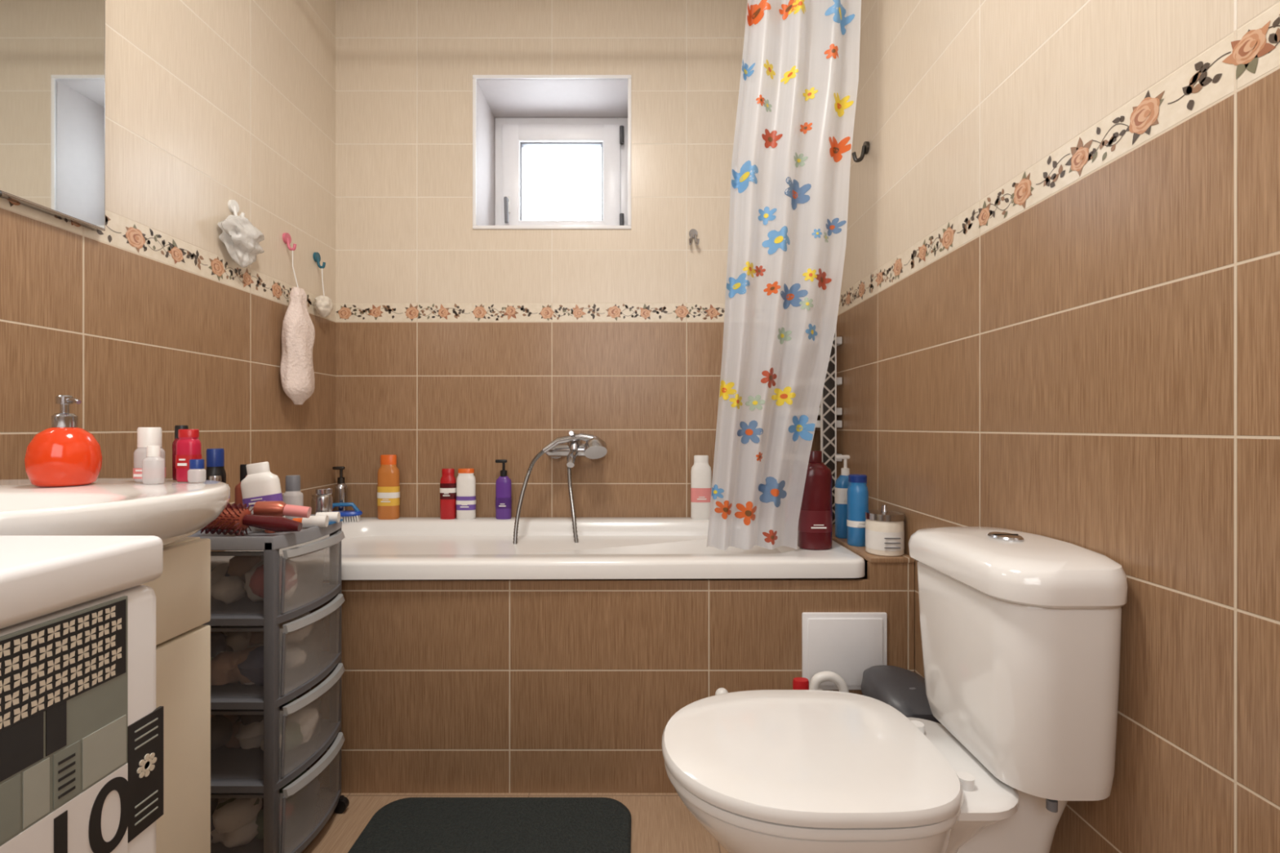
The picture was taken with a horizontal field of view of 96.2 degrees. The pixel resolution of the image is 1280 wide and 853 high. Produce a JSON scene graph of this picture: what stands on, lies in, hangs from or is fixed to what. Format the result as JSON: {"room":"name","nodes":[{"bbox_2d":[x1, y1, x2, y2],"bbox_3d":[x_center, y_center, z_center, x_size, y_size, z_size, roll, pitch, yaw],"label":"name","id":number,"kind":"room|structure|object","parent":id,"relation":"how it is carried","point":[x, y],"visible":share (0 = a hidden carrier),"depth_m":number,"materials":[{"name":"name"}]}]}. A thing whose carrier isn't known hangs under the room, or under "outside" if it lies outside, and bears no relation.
{"room":"bathroom","nodes":[
{"label":"bathroom","id":0,"kind":"room"},
{"bbox_2d":[0,0,335,551],"bbox_3d":[-1.130,-0.380,0.690,0.001,2.600,2.880,0,0,0],"label":"wall","id":1,"kind":"structure","parent":0,"point":[210,104],"depth_m":1.44,"materials":[{"name":"brown tile"}]},
{"bbox_2d":[0,0,105,231],"bbox_3d":[-1.117,-0.914,0.720,0.025,1.032,0.940,0,0,0],"label":"wall mirror","id":2,"kind":"object","parent":1,"relation":"attached to","point":[52,52],"visible":1,"depth_m":1.08,"materials":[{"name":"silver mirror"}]},
{"bbox_2d":[0,196,319,314],"bbox_3d":[-1.129,-0.424,0.661,0.001,0.068,2.812,0,0,0],"label":"trim","id":3,"kind":"structure","parent":1,"relation":"attached to","point":[135,237],"depth_m":1.42,"materials":[{"name":"multicoloured tile"}]},
{"bbox_2d":[217,200,264,267],"bbox_3d":[-1.097,-0.533,1.589,0.065,0.187,0.170,0,0,0],"label":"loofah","id":4,"kind":"object","parent":1,"relation":"attached to","point":[241,238],"visible":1,"depth_m":1.57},
{"bbox_2d":[280,232,315,404],"bbox_3d":[-1.090,-0.344,1.828,0.081,0.547,0.126,0,0,0],"label":"loofah","id":5,"kind":"object","parent":1,"relation":"attached to","point":[298,331],"visible":1,"depth_m":1.80,"materials":[{"name":"white fabric"}]},
{"bbox_2d":[312,252,333,317],"bbox_3d":[-1.103,-0.493,2.000,0.055,0.227,0.082,0,0,0],"label":"sponge","id":6,"kind":"object","parent":1,"relation":"attached to","point":[323,304],"visible":1,"depth_m":1.99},
{"bbox_2d":[301,793,728,852],"bbox_3d":[-0.220,0.920,0.690,1.820,0.001,2.880,0,0,0],"label":"floor","id":7,"kind":"structure","parent":0,"point":[661,823],"depth_m":1.34,"materials":[{"name":"tile"}]},
{"bbox_2d":[0,535,163,852],"bbox_3d":[-0.695,0.507,0.200,0.634,0.826,0.604,0,0,0],"label":"washing machine","id":8,"kind":"object","parent":7,"relation":"on","point":[82,725],"visible":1,"depth_m":0.43,"materials":[{"name":"white plastic"}]},
{"bbox_2d":[140,537,210,852],"bbox_3d":[-0.893,0.545,0.708,0.467,0.750,0.356,0,0,0],"label":"vanity cabinet","id":9,"kind":"object","parent":7,"relation":"on","point":[182,591],"visible":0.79,"depth_m":0.83,"materials":[{"name":"beige laminate"}]},
{"bbox_2d":[0,478,230,546],"bbox_3d":[-0.845,0.059,0.715,0.556,0.218,0.430,0,0,0],"label":"washbasin","id":10,"kind":"object","parent":9,"relation":"in","point":[171,511],"visible":0.64,"depth_m":0.71,"materials":[{"name":"white ceramic"}]},
{"bbox_2d":[24,395,102,487],"bbox_3d":[-0.822,0.019,0.820,0.079,0.128,0.079,0,0,0],"label":"soap dispenser","id":11,"kind":"object","parent":10,"relation":"on","point":[64,454],"visible":1,"depth_m":0.80,"materials":[{"name":"orange plastic"}]},
{"bbox_2d":[133,426,165,482],"bbox_3d":[-0.745,0.042,0.871,0.040,0.082,0.035,0,0,0],"label":"bottle","id":12,"kind":"object","parent":10,"relation":"on","point":[146,436],"visible":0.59,"depth_m":0.86,"materials":[{"name":"white plastic"}]},
{"bbox_2d":[142,445,164,484],"bbox_3d":[-0.712,0.056,0.840,0.026,0.055,0.020,0,0,0],"label":"bottle","id":13,"kind":"object","parent":10,"relation":"on","point":[153,465],"visible":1,"depth_m":0.83,"materials":[{"name":"white plastic"}]},
{"bbox_2d":[172,425,188,479],"bbox_3d":[-0.715,0.041,0.895,0.022,0.085,0.018,0,0,0],"label":"bottle","id":14,"kind":"object","parent":10,"relation":"on","point":[177,428],"visible":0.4,"depth_m":0.89,"materials":[{"name":"red plastic"}]},
{"bbox_2d":[175,429,201,481],"bbox_3d":[-0.688,0.044,0.874,0.032,0.079,0.025,0,0,0],"label":"bottle","id":15,"kind":"object","parent":10,"relation":"on","point":[188,444],"visible":0.9,"depth_m":0.86,"materials":[{"name":"red plastic"}]},
{"bbox_2d":[187,458,206,482],"bbox_3d":[-0.664,0.066,0.860,0.022,0.034,0.018,0,0,0],"label":"bottle","id":16,"kind":"object","parent":10,"relation":"on","point":[197,473],"visible":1,"depth_m":0.85,"materials":[{"name":"white plastic"}]},
{"bbox_2d":[208,475,222,482],"bbox_3d":[-0.925,0.165,1.250,0.032,0.115,0.030,0,0,0],"label":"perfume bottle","id":17,"kind":"object","parent":10,"relation":"on","point":[215,477],"visible":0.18,"depth_m":1.24,"materials":[{"name":"silver metal"}]},
{"bbox_2d":[205,448,226,483],"bbox_3d":[-0.962,0.136,1.299,0.042,0.172,0.043,0,0,0],"label":"can","id":18,"kind":"object","parent":10,"relation":"on","point":[215,456],"visible":0.45,"depth_m":1.29,"materials":[{"name":"black plastic"}]},
{"bbox_2d":[186,516,349,852],"bbox_3d":[-0.884,0.569,1.260,0.401,0.702,0.260,0,0,0],"label":"drawer unit","id":19,"kind":"object","parent":7,"relation":"on","point":[254,772],"visible":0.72,"depth_m":1.19,"materials":[{"name":"plastic"}]},
{"bbox_2d":[235,464,247,508],"bbox_3d":[-0.905,0.155,1.320,0.045,0.135,0.030,0,0,0],"label":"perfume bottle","id":20,"kind":"object","parent":19,"relation":"on","point":[238,497],"visible":0.26,"depth_m":1.31,"materials":[{"name":"orange glass"}]},
{"bbox_2d":[200,502,302,535],"bbox_3d":[-0.787,0.187,1.158,0.197,0.067,0.064,0,0,4],"label":"hairbrush","id":21,"kind":"object","parent":19,"relation":"on","point":[232,520],"visible":0.81,"depth_m":1.15,"materials":[{"name":"red plastic"}]},
{"bbox_2d":[240,462,284,531],"bbox_3d":[-0.810,0.151,1.234,0.092,0.152,0.039,0,0,0],"label":"bottle","id":22,"kind":"object","parent":19,"relation":"on","point":[260,484],"visible":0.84,"depth_m":1.22,"materials":[{"name":"white plastic"}]},
{"bbox_2d":[210,551,319,848],"bbox_3d":[-0.846,0.573,1.258,0.255,0.591,0.232,0,0,0],"label":"contents","id":23,"kind":"object","parent":19,"relation":"in","point":[235,656],"visible":0.57,"depth_m":1.21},
{"bbox_2d":[253,501,311,533],"bbox_3d":[-0.749,0.189,1.206,0.104,0.066,0.036,0,0,-7],"label":"tube","id":24,"kind":"object","parent":19,"relation":"on","point":[281,508],"visible":0.83,"depth_m":1.20,"materials":[{"name":"orange plastic"}]},
{"bbox_2d":[282,475,303,519],"bbox_3d":[-0.795,0.167,1.315,0.040,0.110,0.034,0,0,0],"label":"bottle","id":25,"kind":"object","parent":19,"relation":"on","point":[293,495],"visible":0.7,"depth_m":1.30,"materials":[{"name":"grey plastic"}]},
{"bbox_2d":[292,515,328,528],"bbox_3d":[-0.723,0.209,1.258,0.067,0.026,0.026,0,0,-13],"label":"toothpaste tube","id":26,"kind":"object","parent":19,"relation":"on","point":[321,521],"visible":0.74,"depth_m":1.25,"materials":[{"name":"white plastic"}]},
{"bbox_2d":[315,487,332,514],"bbox_3d":[-0.752,0.185,1.365,0.036,0.075,0.036,0,0,0],"label":"metal tin","id":27,"kind":"object","parent":19,"relation":"on","point":[323,499],"visible":0.78,"depth_m":1.35,"materials":[{"name":"silver metal"}]},
{"bbox_2d":[310,511,340,522],"bbox_3d":[-0.725,0.209,1.318,0.062,0.025,0.025,0,0,-13],"label":"toothpaste tube","id":28,"kind":"object","parent":19,"relation":"on","point":[333,516],"visible":0.42,"depth_m":1.31,"materials":[{"name":"white plastic"}]},
{"bbox_2d":[328,519,342,524],"bbox_3d":[-0.711,0.219,1.315,0.028,0.006,0.070,0,0,0],"label":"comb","id":29,"kind":"object","parent":19,"relation":"on","point":[330,522],"visible":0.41,"depth_m":1.31,"materials":[{"name":"blue plastic"}]},
{"bbox_2d":[347,797,631,852],"bbox_3d":[-0.323,0.911,1.165,0.605,0.017,0.480,0,0,0],"label":"bath mat","id":30,"kind":"object","parent":7,"relation":"on","point":[409,824],"depth_m":1.29,"materials":[{"name":"black fabric"}]},
{"bbox_2d":[210,524,914,793],"bbox_3d":[-0.220,0.625,1.782,1.816,0.590,0.691,0,0,0],"label":"bathtub surround","id":31,"kind":"object","parent":7,"relation":"on","point":[448,686],"visible":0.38,"depth_m":1.44,"materials":[{"name":"brown tile"}]},
{"bbox_2d":[210,517,865,580],"bbox_3d":[-0.275,0.525,1.769,1.702,0.380,0.714,0,0,0],"label":"bathtub","id":32,"kind":"object","parent":31,"relation":"in","point":[373,548],"visible":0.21,"depth_m":1.74,"materials":[{"name":"white ceramic"}]},
{"bbox_2d":[311,493,315,514],"bbox_3d":[-1.060,0.280,1.900,0.050,0.110,0.050,0,0,0],"label":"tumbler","id":33,"kind":"object","parent":32,"relation":"on","point":[313,501],"visible":0.16,"depth_m":1.88,"materials":[{"name":"brown glass"}]},
{"bbox_2d":[332,466,347,511],"bbox_3d":[-1.090,0.240,2.085,0.051,0.190,0.042,0,0,0],"label":"soap dispenser","id":34,"kind":"object","parent":32,"relation":"on","point":[341,488],"visible":0.78,"depth_m":2.07,"materials":[{"name":"silver metal"}]},
{"bbox_2d":[332,502,362,522],"bbox_3d":[-1.045,0.302,2.020,0.126,0.067,0.056,0,0,-17],"label":"brush","id":35,"kind":"object","parent":32,"relation":"on","point":[347,516],"visible":0.65,"depth_m":2.01,"materials":[{"name":"blue plastic"}]},
{"bbox_2d":[377,454,399,519],"bbox_3d":[-0.913,0.219,2.085,0.078,0.232,0.049,0,0,0],"label":"shampoo bottle","id":36,"kind":"object","parent":32,"relation":"on","point":[388,475],"visible":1,"depth_m":2.06,"materials":[{"name":"orange plastic"}]},
{"bbox_2d":[440,468,456,519],"bbox_3d":[-0.697,0.244,2.085,0.058,0.182,0.040,0,0,0],"label":"bottle","id":37,"kind":"object","parent":32,"relation":"on","point":[447,482],"visible":1,"depth_m":2.07,"materials":[{"name":"red plastic"}]},
{"bbox_2d":[456,468,475,519],"bbox_3d":[-0.632,0.244,2.085,0.071,0.182,0.040,0,0,0],"label":"shampoo bottle","id":38,"kind":"object","parent":32,"relation":"on","point":[465,481],"visible":1,"depth_m":2.07,"materials":[{"name":"white plastic"}]},
{"bbox_2d":[495,459,511,519],"bbox_3d":[-0.496,0.228,2.084,0.059,0.215,0.039,0,0,0],"label":"bottle","id":39,"kind":"object","parent":32,"relation":"on","point":[504,483],"visible":1,"depth_m":2.07,"materials":[{"name":"purple plastic"}]},
{"bbox_2d":[690,455,711,519],"bbox_3d":[0.222,0.220,2.084,0.077,0.230,0.041,0,0,0],"label":"lotion bottle","id":40,"kind":"object","parent":32,"relation":"on","point":[700,472],"visible":0.91,"depth_m":2.07,"materials":[{"name":"white plastic"}]},
{"bbox_2d":[797,450,832,550],"bbox_3d":[0.482,0.201,1.584,0.094,0.268,0.073,0,0,0],"label":"bottle","id":41,"kind":"object","parent":32,"relation":"on","point":[815,529],"visible":0.83,"depth_m":1.55,"materials":[{"name":"red plastic"}]},
{"bbox_2d":[815,325,841,524],"bbox_3d":[0.594,-0.022,2.033,0.187,0.705,0.189,0,0,0],"label":"corner shelf","id":42,"kind":"object","parent":31,"relation":"on","point":[828,411],"visible":0.2,"depth_m":1.94,"materials":[{"name":"white plastic"}]},
{"bbox_2d":[835,454,849,538],"bbox_3d":[0.612,0.207,1.709,0.060,0.245,0.048,0,0,0],"label":"bottle","id":43,"kind":"object","parent":31,"relation":"on","point":[842,483],"visible":0.66,"depth_m":1.69,"materials":[{"name":"blue plastic"}]},
{"bbox_2d":[801,612,886,689],"bbox_3d":[0.511,0.561,1.433,0.212,0.193,0.014,0,0,0],"label":"access hatch","id":44,"kind":"object","parent":31,"relation":"attached to","point":[844,644],"visible":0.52,"depth_m":1.43,"materials":[{"name":"white plastic"}]},
{"bbox_2d":[846,474,868,546],"bbox_3d":[0.607,0.233,1.599,0.058,0.195,0.059,0,0,0],"label":"bottle","id":45,"kind":"object","parent":31,"relation":"on","point":[857,489],"visible":0.93,"depth_m":1.58,"materials":[{"name":"blue plastic"}]},
{"bbox_2d":[864,504,904,556],"bbox_3d":[0.638,0.268,1.497,0.096,0.125,0.096,0,0,0],"label":"jar","id":46,"kind":"object","parent":31,"relation":"on","point":[884,528],"visible":1,"depth_m":1.46,"materials":[{"name":"white plastic"}]},
{"bbox_2d":[715,688,728,695],"bbox_3d":[0.190,0.764,1.330,0.096,0.312,0.096,0,0,0],"label":"toilet brush","id":47,"kind":"object","parent":7,"relation":"on","point":[720,691],"visible":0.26,"depth_m":1.32,"materials":[{"name":"white plastic"}]},
{"bbox_2d":[792,677,808,689],"bbox_3d":[0.342,0.729,1.219,0.082,0.382,0.058,0,0,0],"label":"bottle","id":48,"kind":"object","parent":7,"relation":"on","point":[798,683],"visible":0.13,"depth_m":1.21,"materials":[{"name":"red plastic"}]},
{"bbox_2d":[808,671,848,693],"bbox_3d":[0.436,0.747,1.345,0.120,0.346,0.084,0,0,0],"label":"detergent jug","id":49,"kind":"object","parent":7,"relation":"on","point":[820,677],"visible":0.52,"depth_m":1.34,"materials":[{"name":"white plastic"}]},
{"bbox_2d":[661,526,1128,852],"bbox_3d":[0.360,0.549,0.934,0.651,0.741,0.368,0,0,0],"label":"toilet","id":50,"kind":"object","parent":7,"relation":"on","point":[1020,631],"visible":1,"depth_m":0.82,"materials":[{"name":"white ceramic"}]},
{"bbox_2d":[860,665,941,724],"bbox_3d":[0.592,0.740,1.280,0.166,0.361,0.200,0,0,0],"label":"waste bin","id":51,"kind":"object","parent":7,"relation":"on","point":[904,690],"visible":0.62,"depth_m":1.25,"materials":[{"name":"black plastic"}]},
{"bbox_2d":[476,79,627,225],"bbox_3d":[-0.326,-1.018,2.295,0.562,0.545,0.330,0,0,0],"label":"window recess","id":52,"kind":"structure","parent":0,"point":[495,98],"depth_m":2.25,"materials":[{"name":"paint"}]},
{"bbox_2d":[494,117,627,225],"bbox_3d":[-0.326,-1.018,2.389,0.560,0.543,0.121,0,0,0],"label":"window","id":53,"kind":"structure","parent":52,"relation":"in","point":[512,135],"depth_m":2.37,"materials":[{"name":"white plastic"}]},
{"bbox_2d":[335,0,820,517],"bbox_3d":[-0.220,-0.380,2.130,1.820,2.600,0.001,0,0,0],"label":"wall","id":54,"kind":"structure","parent":0,"point":[435,394],"depth_m":2.13,"materials":[{"name":"brown tile"}]},
{"bbox_2d":[336,302,724,321],"bbox_3d":[-0.220,-0.424,2.129,1.819,0.068,0.001,0,0,0],"label":"trim","id":55,"kind":"structure","parent":54,"relation":"attached to","point":[614,312],"depth_m":2.13,"materials":[{"name":"multicoloured tile"}]},
{"bbox_2d":[472,75,631,229],"bbox_3d":[-0.326,-1.018,2.129,0.588,0.571,0.010,0,0,0],"label":"trim","id":56,"kind":"structure","parent":54,"relation":"attached to","point":[475,77],"depth_m":2.12,"materials":[{"name":"white plastic"}]},
{"bbox_2d":[512,431,607,544],"bbox_3d":[-0.266,0.344,1.971,0.304,0.657,0.317,0,0,0],"label":"mixer tap","id":57,"kind":"object","parent":54,"relation":"attached to","point":[594,447],"visible":0.65,"depth_m":1.99,"materials":[{"name":"silver metal"}]},
{"bbox_2d":[688,228,699,245],"bbox_3d":[0.197,-0.697,2.108,0.040,0.068,0.042,0,0,0],"label":"wall hook","id":58,"kind":"object","parent":54,"relation":"attached to","point":[693,233],"visible":1,"depth_m":2.12,"materials":[{"name":"silver metal"}]},
{"bbox_2d":[836,0,1279,852],"bbox_3d":[0.690,-0.380,0.690,0.001,2.600,2.880,0,0,0],"label":"wall","id":59,"kind":"structure","parent":0,"point":[1094,365],"depth_m":0.85,"materials":[{"name":"brown tile"}]},
{"bbox_2d":[852,141,869,162],"bbox_3d":[0.666,-0.832,1.740,0.047,0.062,0.036,0,0,0],"label":"wall hook","id":60,"kind":"object","parent":59,"relation":"attached to","point":[865,147],"visible":1,"depth_m":1.74,"materials":[{"name":"metal"}]},
{"bbox_2d":[840,13,1279,306],"bbox_3d":[0.689,-0.424,0.660,0.001,0.068,2.820,0,0,0],"label":"trim","id":61,"kind":"structure","parent":59,"relation":"attached to","point":[1253,45],"depth_m":0.82,"materials":[{"name":"multicoloured tile"}]},
{"bbox_3d":[-0.220,-1.455,1.550,1.820,0.079,0.060,0,0,0],"label":"curtain rod","id":62,"kind":"object","parent":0,"visible":0},
{"bbox_2d":[706,0,861,550],"bbox_3d":[0.394,-0.543,1.550,0.426,1.743,0.070,0,0,0],"label":"shower curtain","id":63,"kind":"object","parent":62,"relation":"hanging from","point":[796,113],"visible":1,"depth_m":1.55,"materials":[{"name":"fabric"}]}
]}

